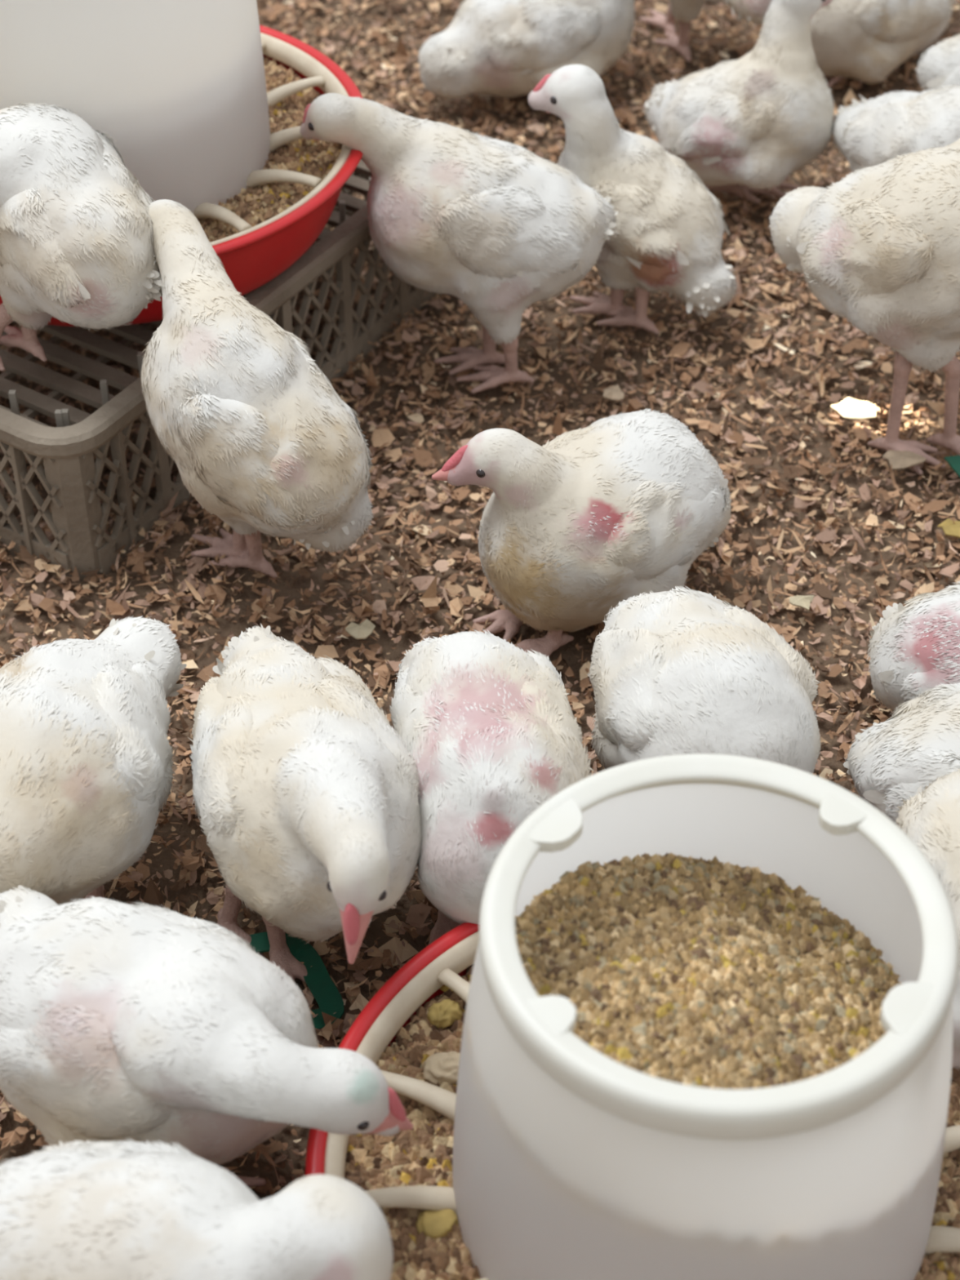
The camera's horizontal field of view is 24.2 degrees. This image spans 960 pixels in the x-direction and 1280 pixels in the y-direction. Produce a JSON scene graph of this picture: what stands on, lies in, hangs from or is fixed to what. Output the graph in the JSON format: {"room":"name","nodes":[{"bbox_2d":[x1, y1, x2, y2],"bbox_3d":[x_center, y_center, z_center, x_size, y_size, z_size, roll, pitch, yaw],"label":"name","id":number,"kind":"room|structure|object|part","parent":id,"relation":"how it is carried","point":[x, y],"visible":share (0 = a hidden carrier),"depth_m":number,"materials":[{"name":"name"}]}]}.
{"room":"farm building","nodes":[
{"label":"farm building","id":0,"kind":"room"},
{"bbox_2d":[0,0,959,1200],"bbox_3d":[0.000,-0.675,2.285,3.200,0.024,4.100,0,42,0],"label":"floor","id":1,"kind":"structure","parent":0,"point":[568,651],"depth_m":1.67,"materials":[{"name":"brown wood"}]},
{"bbox_2d":[0,0,959,1196],"bbox_3d":[0.000,-0.679,2.281,3.218,0.101,4.123,0,42,0],"label":"wood shavings","id":2,"kind":"object","parent":1,"relation":"on","point":[397,950],"depth_m":1.65},
{"bbox_2d":[0,615,186,905],"bbox_3d":[-0.244,0.085,1.295,0.137,0.176,0.221,0,42,0],"label":"chicken","id":3,"kind":"object","parent":2,"relation":"on","point":[86,753],"visible":0.94,"depth_m":1.23},
{"bbox_3d":[-0.226,0.149,1.313,0.034,0.056,0.060,17,45,18],"label":"leg","id":4,"kind":"part","parent":3,"relation":"part of","materials":[{"name":"pink"}]},
{"bbox_2d":[0,1138,393,1279],"bbox_3d":[-0.146,0.311,1.043,0.213,0.176,0.139,0,42,0],"label":"chicken","id":5,"kind":"object","parent":2,"relation":"on","point":[129,1210],"visible":1,"depth_m":0.99},
{"bbox_2d":[0,884,413,1186],"bbox_3d":[-0.153,0.213,1.151,0.259,0.178,0.133,9,43,10],"label":"chicken","id":6,"kind":"object","parent":2,"relation":"on","point":[120,1021],"visible":0.94,"depth_m":1.10},
{"bbox_3d":[-0.137,0.272,1.178,0.067,0.054,0.034,28,49,28],"label":"leg","id":7,"kind":"part","parent":6,"relation":"part of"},
{"bbox_2d":[0,159,438,581],"bbox_3d":[-0.354,-0.309,1.788,0.516,0.129,0.501,23,47,24],"label":"plastic crate","id":8,"kind":"object","parent":2,"relation":"on","point":[71,477],"visible":0.34,"depth_m":1.59,"materials":[{"name":"beige plastic"}]},
{"bbox_3d":[-0.280,-0.090,1.551,0.034,0.118,0.013,-8,43,-9],"label":"corner post","id":9,"kind":"part","parent":8,"relation":"part of","materials":[{"name":"grey plastic"}]},
{"bbox_2d":[0,102,162,371],"bbox_3d":[-0.307,-0.275,1.520,0.226,0.176,0.134,15,44,16],"label":"chicken","id":10,"kind":"object","parent":8,"relation":"on","point":[77,246],"visible":0.97,"depth_m":1.46},
{"bbox_3d":[-0.342,-0.221,1.553,0.069,0.053,0.038,15,44,16],"label":"leg","id":11,"kind":"part","parent":10,"relation":"part of","materials":[{"name":"pink"}]},
{"bbox_3d":[-0.327,-0.227,1.559,0.034,0.053,0.060,-19,45,-20],"label":"leg","id":12,"kind":"part","parent":10,"relation":"part of","materials":[{"name":"pink"}]},
{"bbox_2d":[0,0,363,326],"bbox_3d":[-0.277,-0.451,1.593,0.389,0.333,0.389,5,42,6],"label":"pet feeder","id":13,"kind":"object","parent":8,"relation":"on","point":[180,86],"visible":0.61,"depth_m":1.55,"materials":[{"name":"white plastic"}]},
{"bbox_2d":[197,56,342,242],"bbox_3d":[-0.278,-0.363,1.671,0.358,0.024,0.357,0,42,0],"label":"mash feed","id":14,"kind":"object","parent":13,"relation":"in","point":[257,205],"visible":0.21,"depth_m":1.66,"materials":[{"name":"brown food"}]},
{"bbox_2d":[141,199,373,577],"bbox_3d":[-0.170,-0.144,1.501,0.218,0.241,0.121,27,48,27],"label":"chicken","id":15,"kind":"object","parent":2,"relation":"on","point":[252,428],"visible":0.98,"depth_m":1.44},
{"bbox_3d":[-0.178,-0.090,1.571,0.061,0.066,0.033,11,43,12],"label":"leg","id":16,"kind":"part","parent":15,"relation":"part of","materials":[{"name":"pink"}]},
{"bbox_3d":[-0.172,-0.077,1.557,0.033,0.066,0.058,-26,48,-26],"label":"leg","id":17,"kind":"part","parent":15,"relation":"part of","materials":[{"name":"pink"}]},
{"bbox_3d":[-0.106,0.195,1.295,0.038,0.006,0.080,-16,45,-17],"label":"plastic strip","id":18,"kind":"part","parent":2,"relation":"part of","materials":[{"name":"green plastic"}]},
{"bbox_2d":[187,623,422,983],"bbox_3d":[-0.101,0.097,1.270,0.140,0.192,0.272,0,42,0],"label":"chicken","id":19,"kind":"object","parent":2,"relation":"on","point":[305,793],"visible":0.99,"depth_m":1.21},
{"bbox_3d":[-0.137,0.159,1.303,0.042,0.056,0.065,0,42,0],"label":"leg","id":20,"kind":"part","parent":19,"relation":"part of","materials":[{"name":"pink"}]},
{"bbox_3d":[-0.119,0.174,1.286,0.034,0.056,0.068,-21,46,-22],"label":"leg","id":21,"kind":"part","parent":19,"relation":"part of","materials":[{"name":"pink"}]},
{"bbox_2d":[345,618,375,639],"bbox_3d":[-0.080,-0.007,1.515,0.020,0.006,0.016,-26,48,-26],"label":"cheese shaving","id":22,"kind":"object","parent":2,"relation":"on","point":[363,630],"visible":1,"depth_m":1.51,"materials":[{"name":"beige food"}]},
{"bbox_2d":[299,93,617,393],"bbox_3d":[-0.014,-0.310,1.692,0.236,0.232,0.127,-1,42,-2],"label":"chicken","id":23,"kind":"object","parent":2,"relation":"on","point":[498,227],"visible":1,"depth_m":1.64},
{"bbox_3d":[-0.007,-0.244,1.746,0.058,0.062,0.034,-12,43,-13],"label":"leg","id":24,"kind":"part","parent":23,"relation":"part of","materials":[{"name":"pink"}]},
{"bbox_3d":[0.010,-0.228,1.727,0.058,0.062,0.034,-12,43,-13],"label":"leg","id":25,"kind":"part","parent":23,"relation":"part of","materials":[{"name":"pink"}]},
{"bbox_2d":[389,630,594,945],"bbox_3d":[0.006,0.086,1.312,0.119,0.151,0.206,0,42,0],"label":"chicken","id":26,"kind":"object","parent":2,"relation":"on","point":[490,728],"visible":0.75,"depth_m":1.25},
{"bbox_3d":[-0.011,0.153,1.312,0.034,0.053,0.070,8,43,9],"label":"leg","id":27,"kind":"part","parent":26,"relation":"part of","materials":[{"name":"pink"}]},
{"bbox_2d":[417,0,635,100],"bbox_3d":[0.047,-0.585,2.054,0.204,0.155,0.165,0,42,0],"label":"chicken","id":28,"kind":"object","parent":2,"relation":"on","point":[503,48],"visible":0.91,"depth_m":2.01},
{"bbox_2d":[431,408,731,657],"bbox_3d":[0.080,-0.087,1.501,0.203,0.157,0.132,-29,50,-29],"label":"chicken","id":29,"kind":"object","parent":2,"relation":"on","point":[579,524],"visible":0.98,"depth_m":1.46},
{"bbox_3d":[0.020,-0.032,1.522,0.034,0.046,0.074,27,48,27],"label":"leg","id":30,"kind":"part","parent":29,"relation":"part of","materials":[{"name":"pink"}]},
{"bbox_3d":[0.046,-0.005,1.493,0.074,0.046,0.035,-16,44,-17],"label":"leg","id":31,"kind":"part","parent":29,"relation":"part of","materials":[{"name":"pink"}]},
{"bbox_2d":[602,384,624,400],"bbox_3d":[0.102,-0.190,1.716,0.017,0.006,0.018,0,42,0],"label":"cheese shaving","id":32,"kind":"object","parent":2,"relation":"on","point":[615,393],"visible":1,"depth_m":1.71,"materials":[{"name":"beige food"}]},
{"bbox_2d":[305,753,959,1279],"bbox_3d":[0.107,0.218,1.089,0.389,0.253,0.389,5,42,6],"label":"pet feeder","id":33,"kind":"object","parent":2,"relation":"on","point":[571,1161],"visible":0.77,"depth_m":1.00,"materials":[{"name":"white plastic"}]},
{"bbox_2d":[305,922,479,1176],"bbox_3d":[0.107,0.286,1.150,0.390,0.071,0.390,0,42,0],"label":"tray","id":34,"kind":"object","parent":33,"relation":"on","point":[444,962],"depth_m":1.20,"materials":[{"name":"red plastic"}]},
{"bbox_2d":[344,963,959,1279],"bbox_3d":[0.106,0.275,1.139,0.359,0.027,0.360,0,42,0],"label":"mash feed","id":35,"kind":"object","parent":33,"relation":"in","point":[422,1155],"visible":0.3,"depth_m":1.14,"materials":[{"name":"beige food"}]},
{"bbox_2d":[415,1208,457,1239],"bbox_3d":[-0.021,0.291,1.115,0.021,0.012,0.018,0,42,0],"label":"lump","id":36,"kind":"object","parent":35,"relation":"on","point":[435,1224],"visible":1,"depth_m":1.11,"materials":[{"name":"yellow food"}]},
{"bbox_2d":[423,1051,460,1084],"bbox_3d":[-0.018,0.227,1.185,0.024,0.015,0.020,0,42,0],"label":"lump","id":37,"kind":"object","parent":35,"relation":"on","point":[440,1067],"visible":0.83,"depth_m":1.18,"materials":[{"name":"beige food"}]},
{"bbox_2d":[426,999,462,1028],"bbox_3d":[-0.018,0.203,1.213,0.020,0.013,0.017,0,42,0],"label":"lump","id":38,"kind":"object","parent":35,"relation":"on","point":[442,1015],"visible":1,"depth_m":1.21,"materials":[{"name":"yellow food"}]},
{"bbox_2d":[515,853,901,1088],"bbox_3d":[0.107,0.189,1.061,0.223,0.051,0.221,0,42,0],"label":"mash feed","id":39,"kind":"object","parent":33,"relation":"in","point":[715,974],"visible":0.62,"depth_m":1.08,"materials":[{"name":"beige food"}]},
{"bbox_2d":[528,64,737,334],"bbox_3d":[0.131,-0.348,1.755,0.110,0.204,0.171,-32,51,-30],"label":"chicken","id":40,"kind":"object","parent":2,"relation":"on","point":[670,227],"visible":0.92,"depth_m":1.73},
{"bbox_3d":[0.095,-0.284,1.798,0.034,0.052,0.058,-27,49,-27],"label":"leg","id":41,"kind":"part","parent":40,"relation":"part of","materials":[{"name":"pink"}]},
{"bbox_3d":[0.118,-0.277,1.790,0.051,0.052,0.042,0,42,0],"label":"leg","id":42,"kind":"part","parent":40,"relation":"part of","materials":[{"name":"pink"}]},
{"bbox_2d":[586,585,821,773],"bbox_3d":[0.134,0.048,1.351,0.135,0.156,0.173,-2,42,-2],"label":"chicken","id":43,"kind":"object","parent":2,"relation":"on","point":[683,670],"visible":0.65,"depth_m":1.29},
{"bbox_2d":[640,0,772,62],"bbox_3d":[0.214,-0.624,2.060,0.100,0.206,0.231,-15,44,-16],"label":"chicken","id":44,"kind":"object","parent":2,"relation":"on","point":[753,11],"visible":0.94,"depth_m":2.09},
{"bbox_3d":[0.189,-0.622,2.162,0.034,0.067,0.077,-27,49,-27],"label":"leg","id":45,"kind":"part","parent":44,"relation":"part of","materials":[{"name":"pink"}]},
{"bbox_3d":[0.184,-0.593,2.130,0.034,0.067,0.060,0,42,0],"label":"leg","id":46,"kind":"part","parent":44,"relation":"part of","materials":[{"name":"pink"}]},
{"bbox_2d":[642,0,835,203],"bbox_3d":[0.218,-0.458,1.878,0.161,0.202,0.122,3,42,3],"label":"chicken","id":47,"kind":"object","parent":2,"relation":"on","point":[753,121],"visible":0.99,"depth_m":1.85},
{"bbox_3d":[0.227,-0.405,1.934,0.058,0.049,0.034,-8,43,-9],"label":"leg","id":48,"kind":"part","parent":47,"relation":"part of","materials":[{"name":"pink"}]},
{"bbox_3d":[0.251,-0.412,1.942,0.061,0.049,0.035,0,42,0],"label":"leg","id":49,"kind":"part","parent":47,"relation":"part of","materials":[{"name":"pink"}]},
{"bbox_2d":[789,595,814,610],"bbox_3d":[0.220,-0.026,1.535,0.016,0.006,0.015,10,43,11],"label":"cheese shaving","id":50,"kind":"object","parent":2,"relation":"on","point":[803,602],"visible":1,"depth_m":1.53,"materials":[{"name":"beige food"}]},
{"bbox_2d":[831,396,875,418],"bbox_3d":[0.284,-0.175,1.700,0.024,0.007,0.031,-31,50,-30],"label":"cheese shaving","id":51,"kind":"object","parent":2,"relation":"on","point":[850,407],"visible":1,"depth_m":1.70,"materials":[{"name":"white food"}]},
{"bbox_2d":[767,137,959,475],"bbox_3d":[0.302,-0.258,1.630,0.199,0.237,0.154,9,43,10],"label":"chicken","id":52,"kind":"object","parent":2,"relation":"on","point":[878,247],"visible":1,"depth_m":1.56},
{"bbox_3d":[0.321,-0.176,1.645,0.034,0.097,0.063,-31,50,-30],"label":"leg","id":53,"kind":"part","parent":52,"relation":"part of","materials":[{"name":"pink"}]},
{"bbox_3d":[0.356,-0.173,1.641,0.070,0.097,0.034,6,42,7],"label":"leg","id":54,"kind":"part","parent":52,"relation":"part of","materials":[{"name":"pink"}]},
{"bbox_2d":[810,0,956,87],"bbox_3d":[0.369,-0.603,2.095,0.201,0.144,0.151,-4,42,-4],"label":"chicken","id":55,"kind":"object","parent":2,"relation":"on","point":[864,41],"visible":0.91,"depth_m":2.05},
{"bbox_3d":[0.335,-0.542,2.090,0.059,0.044,0.035,0,42,0],"label":"leg","id":56,"kind":"part","parent":55,"relation":"part of","materials":[{"name":"pink"}]},
{"bbox_2d":[831,84,959,172],"bbox_3d":[0.367,-0.405,1.831,0.115,0.186,0.187,-26,48,-26],"label":"chicken","id":57,"kind":"object","parent":2,"relation":"on","point":[872,132],"visible":0.63,"depth_m":1.80},
{"bbox_2d":[843,682,959,824],"bbox_3d":[0.286,0.084,1.310,0.140,0.157,0.126,0,42,0],"label":"chicken","id":58,"kind":"object","parent":2,"relation":"on","point":[887,762],"visible":0.71,"depth_m":1.29},
{"bbox_2d":[882,450,926,470],"bbox_3d":[0.314,-0.134,1.654,0.029,0.006,0.026,-12,43,-13],"label":"cheese shaving","id":59,"kind":"object","parent":2,"relation":"on","point":[899,460],"visible":1,"depth_m":1.65,"materials":[{"name":"beige food"}]},
{"bbox_2d":[866,581,959,713],"bbox_3d":[0.310,0.004,1.415,0.135,0.137,0.119,30,50,29],"label":"chicken","id":60,"kind":"object","parent":2,"relation":"on","point":[914,648],"visible":0.87,"depth_m":1.39},
{"bbox_2d":[895,768,959,1069],"bbox_3d":[0.272,0.158,1.227,0.115,0.159,0.162,-14,44,-15],"label":"chicken","id":61,"kind":"object","parent":2,"relation":"on","point":[931,819],"visible":0.41,"depth_m":1.19},
{"bbox_2d":[915,34,959,90],"bbox_3d":[0.452,-0.484,1.942,0.144,0.156,0.112,0,42,0],"label":"chicken","id":62,"kind":"object","parent":2,"relation":"on","point":[940,65],"visible":0.63,"depth_m":1.93},
{"bbox_2d":[937,518,959,537],"bbox_3d":[0.341,-0.080,1.594,0.029,0.007,0.021,0,42,0],"label":"husk","id":63,"kind":"object","parent":2,"relation":"on","point":[950,529],"visible":1,"depth_m":1.59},
{"bbox_2d":[943,454,959,477],"bbox_3d":[0.353,-0.126,1.643,0.014,0.004,0.032,-13,44,-14],"label":"scrap","id":64,"kind":"object","parent":2,"relation":"on","point":[953,461],"visible":1,"depth_m":1.65,"materials":[{"name":"green plastic"}]}
]}

